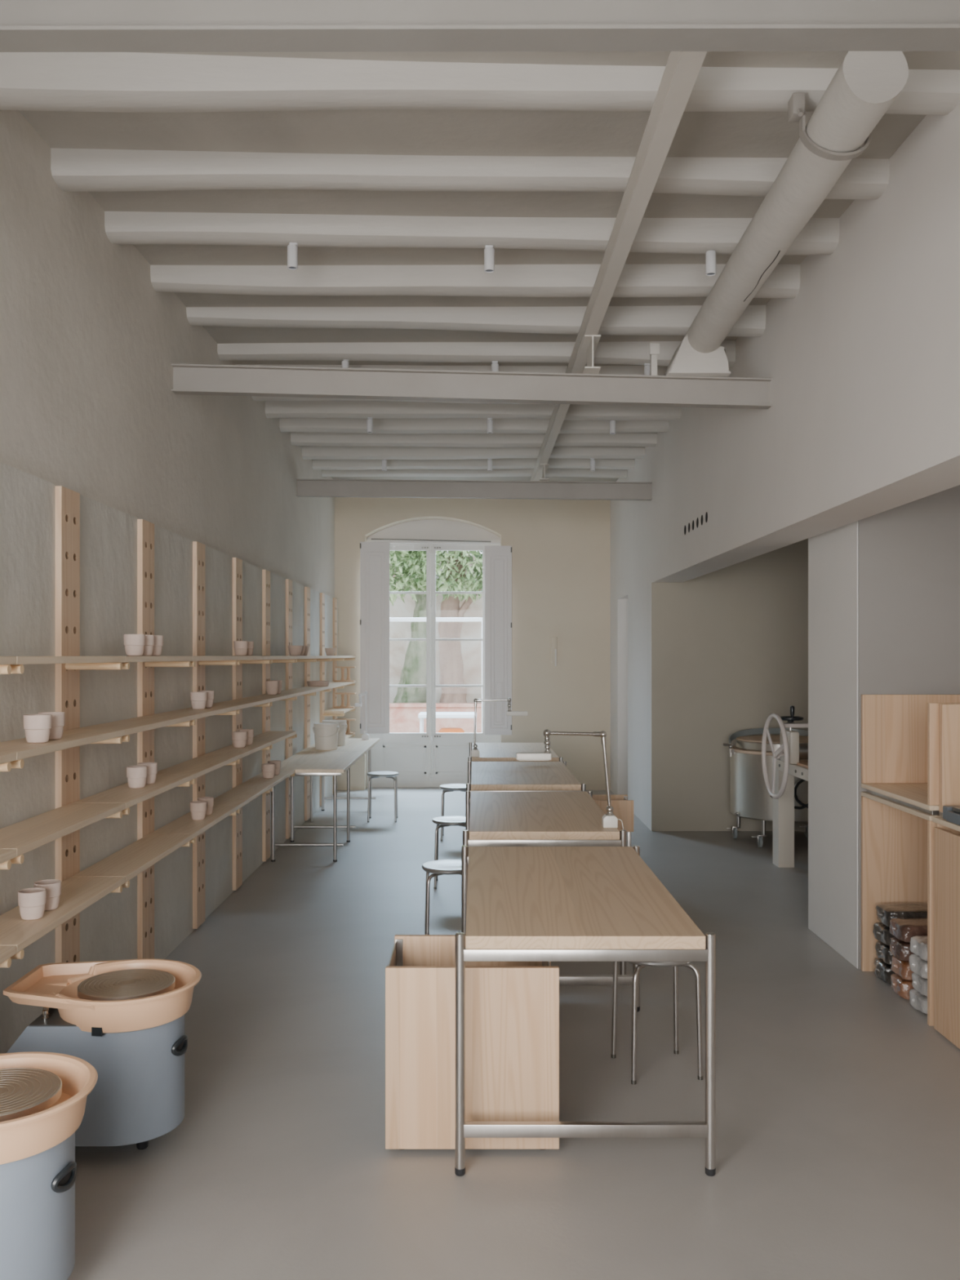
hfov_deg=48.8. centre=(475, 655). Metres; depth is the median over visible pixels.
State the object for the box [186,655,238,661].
shelf board
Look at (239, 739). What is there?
clay cup
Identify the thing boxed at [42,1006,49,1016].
switch
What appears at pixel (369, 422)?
spotlight
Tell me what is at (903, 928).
bag
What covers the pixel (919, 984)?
bag
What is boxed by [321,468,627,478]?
joist
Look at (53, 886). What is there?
clay cup
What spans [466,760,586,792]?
work table
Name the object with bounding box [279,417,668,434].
joist
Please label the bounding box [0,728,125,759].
shelf board
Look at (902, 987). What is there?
bag
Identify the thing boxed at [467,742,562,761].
work table
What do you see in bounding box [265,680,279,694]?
clay cup
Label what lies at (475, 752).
task lamp
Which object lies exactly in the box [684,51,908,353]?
ventilation duct
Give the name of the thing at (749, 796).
tank
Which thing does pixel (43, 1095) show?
basin
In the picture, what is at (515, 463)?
joist
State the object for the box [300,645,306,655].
clay bowl
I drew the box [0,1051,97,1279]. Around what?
wheel
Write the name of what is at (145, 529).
upright
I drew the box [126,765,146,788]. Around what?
clay cup
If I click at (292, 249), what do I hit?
spotlight
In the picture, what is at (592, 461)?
spotlight
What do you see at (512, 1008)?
wooden bin
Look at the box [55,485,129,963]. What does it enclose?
upright
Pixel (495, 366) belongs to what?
spotlight
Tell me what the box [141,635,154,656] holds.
clay cup
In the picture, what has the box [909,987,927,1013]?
bag
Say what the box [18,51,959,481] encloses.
ceiling
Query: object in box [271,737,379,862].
desk
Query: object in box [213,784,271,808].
shelf board
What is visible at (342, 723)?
plastic bucket
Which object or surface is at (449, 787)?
stool
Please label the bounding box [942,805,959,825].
tool case
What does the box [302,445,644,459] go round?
joist
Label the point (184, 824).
shelf board
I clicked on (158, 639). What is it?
clay cup
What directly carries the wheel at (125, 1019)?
on the floor
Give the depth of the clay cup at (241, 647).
6.76 m
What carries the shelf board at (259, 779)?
on the upright at (265, 574)
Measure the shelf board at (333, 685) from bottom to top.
0.025 m
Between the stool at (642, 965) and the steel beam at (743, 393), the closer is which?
the stool at (642, 965)
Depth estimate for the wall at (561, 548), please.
12.60 m
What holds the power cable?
attached to the tank
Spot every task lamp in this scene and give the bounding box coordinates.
[354,690,368,739]
[471,697,527,756]
[515,728,623,829]
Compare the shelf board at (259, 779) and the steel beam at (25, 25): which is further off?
the shelf board at (259, 779)
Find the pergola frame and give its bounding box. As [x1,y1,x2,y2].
[389,617,482,733]
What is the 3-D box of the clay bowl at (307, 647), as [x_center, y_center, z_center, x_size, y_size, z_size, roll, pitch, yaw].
[-1.500,-0.041,9.180,0.120,0.085,0.120,0,0,0]
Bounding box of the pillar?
[808,520,857,968]
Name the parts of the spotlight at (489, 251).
stem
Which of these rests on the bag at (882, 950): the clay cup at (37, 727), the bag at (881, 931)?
the bag at (881, 931)
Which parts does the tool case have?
lid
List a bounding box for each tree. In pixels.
[389,551,442,702]
[389,551,482,702]
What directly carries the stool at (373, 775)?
on the floor
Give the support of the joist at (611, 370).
attached to the ceiling
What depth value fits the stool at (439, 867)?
5.68 m
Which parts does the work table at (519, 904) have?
leg, leg, leg, leg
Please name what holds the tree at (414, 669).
on the soil
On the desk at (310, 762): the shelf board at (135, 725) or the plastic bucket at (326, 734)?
the plastic bucket at (326, 734)
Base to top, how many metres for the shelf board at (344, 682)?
0.025 m
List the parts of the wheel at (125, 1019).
plate, handle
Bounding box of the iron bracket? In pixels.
[648,343,659,375]
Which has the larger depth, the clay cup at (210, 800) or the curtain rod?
the curtain rod
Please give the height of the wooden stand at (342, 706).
0.171 m
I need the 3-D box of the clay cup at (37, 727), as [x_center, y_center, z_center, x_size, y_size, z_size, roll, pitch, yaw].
[-1.475,0.247,3.570,0.089,0.094,0.089,0,0,0]
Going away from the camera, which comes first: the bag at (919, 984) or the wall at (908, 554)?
the bag at (919, 984)
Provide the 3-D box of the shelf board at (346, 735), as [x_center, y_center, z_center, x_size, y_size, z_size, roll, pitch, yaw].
[-1.505,0.894,11.812,0.218,0.025,1.091,0,0,0]
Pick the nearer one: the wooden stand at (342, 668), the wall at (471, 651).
the wooden stand at (342, 668)
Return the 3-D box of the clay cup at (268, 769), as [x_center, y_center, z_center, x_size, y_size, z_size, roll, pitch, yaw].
[-1.488,0.831,7.620,0.096,0.102,0.096,0,0,0]
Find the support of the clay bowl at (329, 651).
on the shelf board at (332, 656)
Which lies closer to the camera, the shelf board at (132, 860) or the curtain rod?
the shelf board at (132, 860)
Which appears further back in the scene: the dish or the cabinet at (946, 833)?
the dish
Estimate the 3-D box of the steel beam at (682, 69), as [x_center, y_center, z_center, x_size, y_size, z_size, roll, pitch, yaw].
[0.615,-1.773,7.260,0.068,0.169,9.280,0,0,0]
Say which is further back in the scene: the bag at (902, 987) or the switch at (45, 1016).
the bag at (902, 987)
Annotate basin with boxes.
[0,1051,97,1164]
[3,958,201,1036]
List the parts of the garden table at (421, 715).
leg, leg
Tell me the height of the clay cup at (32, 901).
0.094 m
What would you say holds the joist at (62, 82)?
attached to the ceiling
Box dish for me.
[306,680,329,686]
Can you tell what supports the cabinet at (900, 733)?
on the floor
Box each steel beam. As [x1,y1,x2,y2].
[0,0,959,52]
[171,364,771,408]
[296,479,652,500]
[530,51,706,480]
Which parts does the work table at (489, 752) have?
leg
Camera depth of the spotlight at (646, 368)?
6.61 m
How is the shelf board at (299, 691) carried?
on the upright at (288, 582)
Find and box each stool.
[366,771,399,822]
[422,859,461,934]
[431,815,465,888]
[438,727,464,733]
[439,783,466,840]
[611,961,702,1084]
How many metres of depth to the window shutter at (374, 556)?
12.52 m
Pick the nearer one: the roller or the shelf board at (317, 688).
the roller
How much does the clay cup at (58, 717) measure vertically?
0.094 m
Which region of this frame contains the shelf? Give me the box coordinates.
[861,782,939,810]
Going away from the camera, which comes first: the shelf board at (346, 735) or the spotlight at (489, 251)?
the spotlight at (489, 251)
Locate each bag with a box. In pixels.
[872,921,893,946]
[873,957,894,983]
[875,902,927,927]
[875,940,893,965]
[889,917,927,942]
[889,936,913,961]
[890,955,913,980]
[890,973,913,999]
[908,953,927,978]
[909,935,927,960]
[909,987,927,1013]
[911,972,927,996]
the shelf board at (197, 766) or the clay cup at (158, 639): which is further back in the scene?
the shelf board at (197, 766)
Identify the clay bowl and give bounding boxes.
[288,645,302,655]
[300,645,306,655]
[303,645,309,655]
[324,648,335,655]
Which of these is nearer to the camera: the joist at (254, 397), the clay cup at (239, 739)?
the clay cup at (239, 739)
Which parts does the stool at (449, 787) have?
leg, leg, seat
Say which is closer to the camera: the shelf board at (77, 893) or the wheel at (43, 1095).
the wheel at (43, 1095)
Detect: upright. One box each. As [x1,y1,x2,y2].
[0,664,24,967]
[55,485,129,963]
[137,519,195,959]
[192,541,239,928]
[232,557,272,890]
[262,569,297,861]
[285,578,315,839]
[304,586,331,820]
[320,592,344,805]
[333,598,355,736]
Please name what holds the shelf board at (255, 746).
on the upright at (237, 562)
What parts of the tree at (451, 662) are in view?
crown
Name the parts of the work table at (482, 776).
leg, leg, leg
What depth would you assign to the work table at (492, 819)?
5.53 m
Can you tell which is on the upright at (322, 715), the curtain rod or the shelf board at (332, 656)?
the shelf board at (332, 656)
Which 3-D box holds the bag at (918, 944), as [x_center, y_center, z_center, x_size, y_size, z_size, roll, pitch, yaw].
[2.129,1.319,4.775,0.306,0.080,0.175,0,0,0]
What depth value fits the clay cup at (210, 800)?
5.84 m
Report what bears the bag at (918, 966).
on the bag at (919, 984)
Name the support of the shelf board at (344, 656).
on the upright at (322, 715)
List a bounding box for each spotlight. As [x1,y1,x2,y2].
[287,242,297,270]
[341,359,348,368]
[366,417,373,432]
[382,459,386,471]
[484,244,494,272]
[486,417,493,433]
[487,458,492,471]
[491,360,498,371]
[590,457,595,471]
[609,420,615,434]
[644,363,649,375]
[705,250,715,275]
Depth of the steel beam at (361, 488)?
9.79 m
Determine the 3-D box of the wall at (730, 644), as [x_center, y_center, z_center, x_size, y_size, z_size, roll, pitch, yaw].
[2.679,0.000,9.776,2.143,3.200,0.248,0,0,0]
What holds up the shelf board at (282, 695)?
on the upright at (237, 562)
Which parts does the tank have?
leg, lid, leg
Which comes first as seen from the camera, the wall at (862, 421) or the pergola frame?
the wall at (862, 421)
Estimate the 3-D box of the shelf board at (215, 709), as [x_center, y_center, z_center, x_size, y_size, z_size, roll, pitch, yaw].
[-1.505,0.306,5.737,0.218,0.025,1.001,0,0,0]
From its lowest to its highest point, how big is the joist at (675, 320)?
0.232 m
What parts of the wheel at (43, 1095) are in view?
handle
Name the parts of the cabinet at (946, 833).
panel, door, panel, panel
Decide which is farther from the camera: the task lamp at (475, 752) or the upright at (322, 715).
the upright at (322, 715)
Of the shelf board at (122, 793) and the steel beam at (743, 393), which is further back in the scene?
the steel beam at (743, 393)
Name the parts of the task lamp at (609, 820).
arm, arm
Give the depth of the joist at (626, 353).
6.72 m
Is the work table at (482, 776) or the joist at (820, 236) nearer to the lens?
the joist at (820, 236)
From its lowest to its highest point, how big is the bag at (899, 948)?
0.086 m
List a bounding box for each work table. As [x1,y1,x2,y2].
[454,845,715,1176]
[462,791,626,974]
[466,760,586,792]
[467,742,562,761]
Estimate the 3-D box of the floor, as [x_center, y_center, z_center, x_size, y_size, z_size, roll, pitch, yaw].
[0.955,1.660,5.200,5.590,0.120,15.600,0,0,0]
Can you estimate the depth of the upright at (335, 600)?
12.20 m
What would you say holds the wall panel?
attached to the wall at (89, 407)
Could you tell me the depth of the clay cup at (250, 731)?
6.93 m
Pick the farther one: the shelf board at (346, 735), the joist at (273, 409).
the shelf board at (346, 735)
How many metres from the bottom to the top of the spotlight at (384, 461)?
0.125 m
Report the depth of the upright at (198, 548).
6.18 m
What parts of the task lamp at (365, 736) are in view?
arm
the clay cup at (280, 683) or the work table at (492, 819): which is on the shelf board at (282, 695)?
the clay cup at (280, 683)
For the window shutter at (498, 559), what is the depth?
12.52 m
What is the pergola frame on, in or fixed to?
on the ground
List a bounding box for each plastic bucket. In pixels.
[312,722,339,750]
[322,720,346,746]
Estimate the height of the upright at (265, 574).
2.247 m
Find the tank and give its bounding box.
[723,728,808,847]
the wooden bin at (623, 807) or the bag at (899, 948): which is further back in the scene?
the wooden bin at (623, 807)
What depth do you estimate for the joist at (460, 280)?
5.36 m
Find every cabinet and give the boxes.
[861,694,959,1026]
[932,703,959,1048]
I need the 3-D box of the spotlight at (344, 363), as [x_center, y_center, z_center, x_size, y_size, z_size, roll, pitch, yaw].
[-0.840,-1.859,6.847,0.047,0.125,0.066,0,0,0]
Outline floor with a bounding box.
[66,786,959,1279]
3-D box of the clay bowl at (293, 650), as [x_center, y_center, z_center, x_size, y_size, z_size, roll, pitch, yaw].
[-1.500,-0.041,8.820,0.120,0.085,0.120,0,0,0]
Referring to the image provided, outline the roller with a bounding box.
[761,705,808,867]
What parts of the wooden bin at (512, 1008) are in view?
panel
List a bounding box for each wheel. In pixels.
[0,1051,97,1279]
[3,958,201,1149]
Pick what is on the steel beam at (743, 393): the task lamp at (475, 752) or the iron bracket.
the iron bracket
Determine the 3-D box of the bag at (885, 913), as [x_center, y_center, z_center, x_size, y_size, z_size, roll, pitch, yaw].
[2.145,1.280,5.214,0.314,0.091,0.191,0,0,0]
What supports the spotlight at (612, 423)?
attached to the joist at (273, 409)
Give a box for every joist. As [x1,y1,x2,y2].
[0,52,959,115]
[50,147,889,199]
[104,211,839,254]
[150,264,799,298]
[186,305,765,337]
[217,340,735,368]
[235,364,667,375]
[251,395,548,404]
[265,400,681,420]
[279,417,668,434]
[290,431,657,447]
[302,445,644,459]
[312,457,635,470]
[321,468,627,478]
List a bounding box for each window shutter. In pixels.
[360,542,389,733]
[484,545,511,734]
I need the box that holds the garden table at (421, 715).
[417,711,476,733]
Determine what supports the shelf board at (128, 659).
on the upright at (67, 500)
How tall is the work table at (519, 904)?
0.744 m
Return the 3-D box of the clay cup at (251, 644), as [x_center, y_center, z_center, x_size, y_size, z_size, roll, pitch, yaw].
[-1.505,-0.045,6.980,0.089,0.094,0.089,0,0,0]
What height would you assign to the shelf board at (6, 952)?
0.025 m
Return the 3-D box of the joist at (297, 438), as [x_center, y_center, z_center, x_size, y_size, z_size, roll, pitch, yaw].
[-0.035,-1.958,9.568,3.300,0.189,0.169,0,0,4]
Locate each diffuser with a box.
[519,760,548,760]
[555,648,556,666]
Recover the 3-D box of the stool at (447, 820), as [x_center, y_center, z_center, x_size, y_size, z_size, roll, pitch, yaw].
[-0.145,1.369,7.400,0.314,0.461,0.314,0,0,0]
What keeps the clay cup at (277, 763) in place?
on the shelf board at (259, 779)
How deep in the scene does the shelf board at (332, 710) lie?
11.31 m
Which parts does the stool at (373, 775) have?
leg, leg, seat, leg, leg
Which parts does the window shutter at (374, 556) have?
panel moulding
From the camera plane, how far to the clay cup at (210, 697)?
5.95 m
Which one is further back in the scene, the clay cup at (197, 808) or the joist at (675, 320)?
the joist at (675, 320)
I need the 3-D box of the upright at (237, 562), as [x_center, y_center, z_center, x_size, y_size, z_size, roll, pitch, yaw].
[-1.520,0.462,7.245,0.241,2.247,0.190,0,0,0]
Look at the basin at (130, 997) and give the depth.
3.37 m
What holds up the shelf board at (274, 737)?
on the upright at (237, 562)
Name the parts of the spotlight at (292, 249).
stem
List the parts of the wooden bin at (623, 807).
panel, panel, leg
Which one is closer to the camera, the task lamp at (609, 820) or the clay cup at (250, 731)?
the task lamp at (609, 820)
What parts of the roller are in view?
leg, frame, crank knob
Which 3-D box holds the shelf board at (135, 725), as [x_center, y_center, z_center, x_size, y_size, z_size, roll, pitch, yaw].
[-1.505,0.306,4.732,0.218,0.025,1.001,0,0,0]
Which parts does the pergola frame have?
post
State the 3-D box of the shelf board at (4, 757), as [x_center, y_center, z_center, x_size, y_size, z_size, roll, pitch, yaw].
[-1.505,0.306,2.723,0.218,0.025,1.001,0,0,0]
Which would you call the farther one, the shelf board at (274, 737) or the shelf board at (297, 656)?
the shelf board at (297, 656)
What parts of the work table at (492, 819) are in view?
leg, leg, frame, leg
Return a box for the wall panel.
[0,462,333,1053]
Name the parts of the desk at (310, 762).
leg, leg, leg, leg, leg, leg, leg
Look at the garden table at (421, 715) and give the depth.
15.20 m
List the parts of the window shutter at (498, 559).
panel moulding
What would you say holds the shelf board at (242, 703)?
on the upright at (237, 562)
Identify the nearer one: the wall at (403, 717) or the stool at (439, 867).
the stool at (439, 867)
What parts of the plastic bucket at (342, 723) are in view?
lid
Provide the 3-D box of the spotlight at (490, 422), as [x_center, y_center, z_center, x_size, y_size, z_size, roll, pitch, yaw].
[0.115,-1.823,8.389,0.047,0.125,0.066,0,0,0]
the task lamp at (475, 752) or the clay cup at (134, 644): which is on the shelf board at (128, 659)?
the clay cup at (134, 644)
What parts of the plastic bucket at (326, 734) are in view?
handle, lid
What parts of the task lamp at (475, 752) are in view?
arm, arm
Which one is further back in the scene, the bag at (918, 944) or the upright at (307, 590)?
the upright at (307, 590)
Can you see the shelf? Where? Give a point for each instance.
(913, 796)
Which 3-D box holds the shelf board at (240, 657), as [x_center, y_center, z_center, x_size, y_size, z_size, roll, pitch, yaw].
[-1.505,0.015,6.742,0.218,0.025,1.001,0,0,0]
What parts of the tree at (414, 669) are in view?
crown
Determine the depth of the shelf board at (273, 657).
7.68 m
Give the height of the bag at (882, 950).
0.091 m
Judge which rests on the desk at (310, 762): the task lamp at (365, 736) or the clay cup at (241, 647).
the task lamp at (365, 736)
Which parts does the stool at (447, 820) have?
leg, leg, seat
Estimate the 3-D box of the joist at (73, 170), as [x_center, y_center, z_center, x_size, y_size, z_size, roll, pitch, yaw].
[-0.035,-1.911,4.225,3.283,0.189,0.168,0,0,1]
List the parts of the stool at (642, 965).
leg, leg, seat, leg, leg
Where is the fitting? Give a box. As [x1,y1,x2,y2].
[663,333,730,377]
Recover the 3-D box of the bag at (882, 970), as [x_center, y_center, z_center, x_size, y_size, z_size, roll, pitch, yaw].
[2.137,1.554,5.226,0.313,0.091,0.190,0,0,0]
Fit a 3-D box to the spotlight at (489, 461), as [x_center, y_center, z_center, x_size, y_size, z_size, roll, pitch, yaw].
[0.140,-1.838,10.179,0.047,0.125,0.066,0,0,0]
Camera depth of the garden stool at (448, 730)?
15.37 m
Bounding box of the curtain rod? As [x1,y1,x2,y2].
[371,538,491,542]
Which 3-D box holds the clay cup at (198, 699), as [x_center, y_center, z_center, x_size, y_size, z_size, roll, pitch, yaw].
[-1.515,0.247,5.800,0.089,0.094,0.089,0,0,0]
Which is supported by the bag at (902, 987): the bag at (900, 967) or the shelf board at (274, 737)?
the bag at (900, 967)
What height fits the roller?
1.238 m
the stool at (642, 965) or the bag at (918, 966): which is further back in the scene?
the bag at (918, 966)
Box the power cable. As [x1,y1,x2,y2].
[770,778,808,808]
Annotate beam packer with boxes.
[537,463,549,480]
[579,334,600,373]
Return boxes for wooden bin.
[385,934,559,1149]
[592,794,633,846]
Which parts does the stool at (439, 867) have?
leg, leg, seat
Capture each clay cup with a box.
[17,887,46,919]
[23,714,52,743]
[33,879,61,911]
[37,711,65,740]
[124,634,145,656]
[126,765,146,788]
[137,762,157,784]
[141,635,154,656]
[150,635,163,656]
[190,691,207,709]
[190,800,207,820]
[197,796,213,815]
[198,690,213,707]
[231,731,247,747]
[233,640,248,655]
[239,728,253,745]
[246,641,253,655]
[262,763,275,778]
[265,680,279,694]
[267,760,280,775]
[270,680,282,693]
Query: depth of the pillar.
5.78 m
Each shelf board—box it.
[0,656,16,664]
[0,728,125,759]
[0,752,16,764]
[0,803,125,856]
[0,848,16,863]
[0,876,125,953]
[0,945,16,964]
[16,656,125,664]
[71,774,192,808]
[71,834,192,882]
[75,715,192,735]
[125,656,192,662]
[149,805,238,839]
[151,705,238,719]
[156,755,238,779]
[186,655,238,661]
[203,741,271,759]
[213,698,271,709]
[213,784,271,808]
[237,655,271,660]
[240,693,296,702]
[240,769,294,787]
[253,731,296,745]
[271,655,296,659]
[280,688,315,696]
[294,685,331,692]
[296,655,315,658]
[315,655,331,658]
[323,706,355,713]
[328,680,355,685]
[328,683,343,688]
[331,655,343,657]
[343,655,355,657]
[345,731,355,737]
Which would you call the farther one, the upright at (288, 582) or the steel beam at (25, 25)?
the upright at (288, 582)
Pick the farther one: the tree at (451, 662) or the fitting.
the tree at (451, 662)
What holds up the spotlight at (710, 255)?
attached to the joist at (820, 236)
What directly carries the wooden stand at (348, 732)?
on the shelf board at (346, 735)
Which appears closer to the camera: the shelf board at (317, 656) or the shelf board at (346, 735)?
the shelf board at (317, 656)
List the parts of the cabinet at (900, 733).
panel, panel, spacer rail, panel, panel, panel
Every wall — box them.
[0,110,334,598]
[334,497,610,790]
[389,555,482,702]
[389,702,481,733]
[610,100,959,831]
[651,538,808,831]
[857,484,959,969]
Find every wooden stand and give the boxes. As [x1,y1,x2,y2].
[333,666,356,681]
[333,692,356,708]
[335,718,356,734]
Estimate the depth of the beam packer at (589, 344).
5.72 m
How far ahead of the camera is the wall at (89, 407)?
4.96 m
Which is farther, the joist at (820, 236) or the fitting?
the fitting
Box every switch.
[41,1008,48,1020]
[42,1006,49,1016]
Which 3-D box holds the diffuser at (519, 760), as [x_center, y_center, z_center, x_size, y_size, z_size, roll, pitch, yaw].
[0.293,0.524,5.330,0.151,0.005,0.040,0,0,0]
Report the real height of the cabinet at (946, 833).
1.392 m

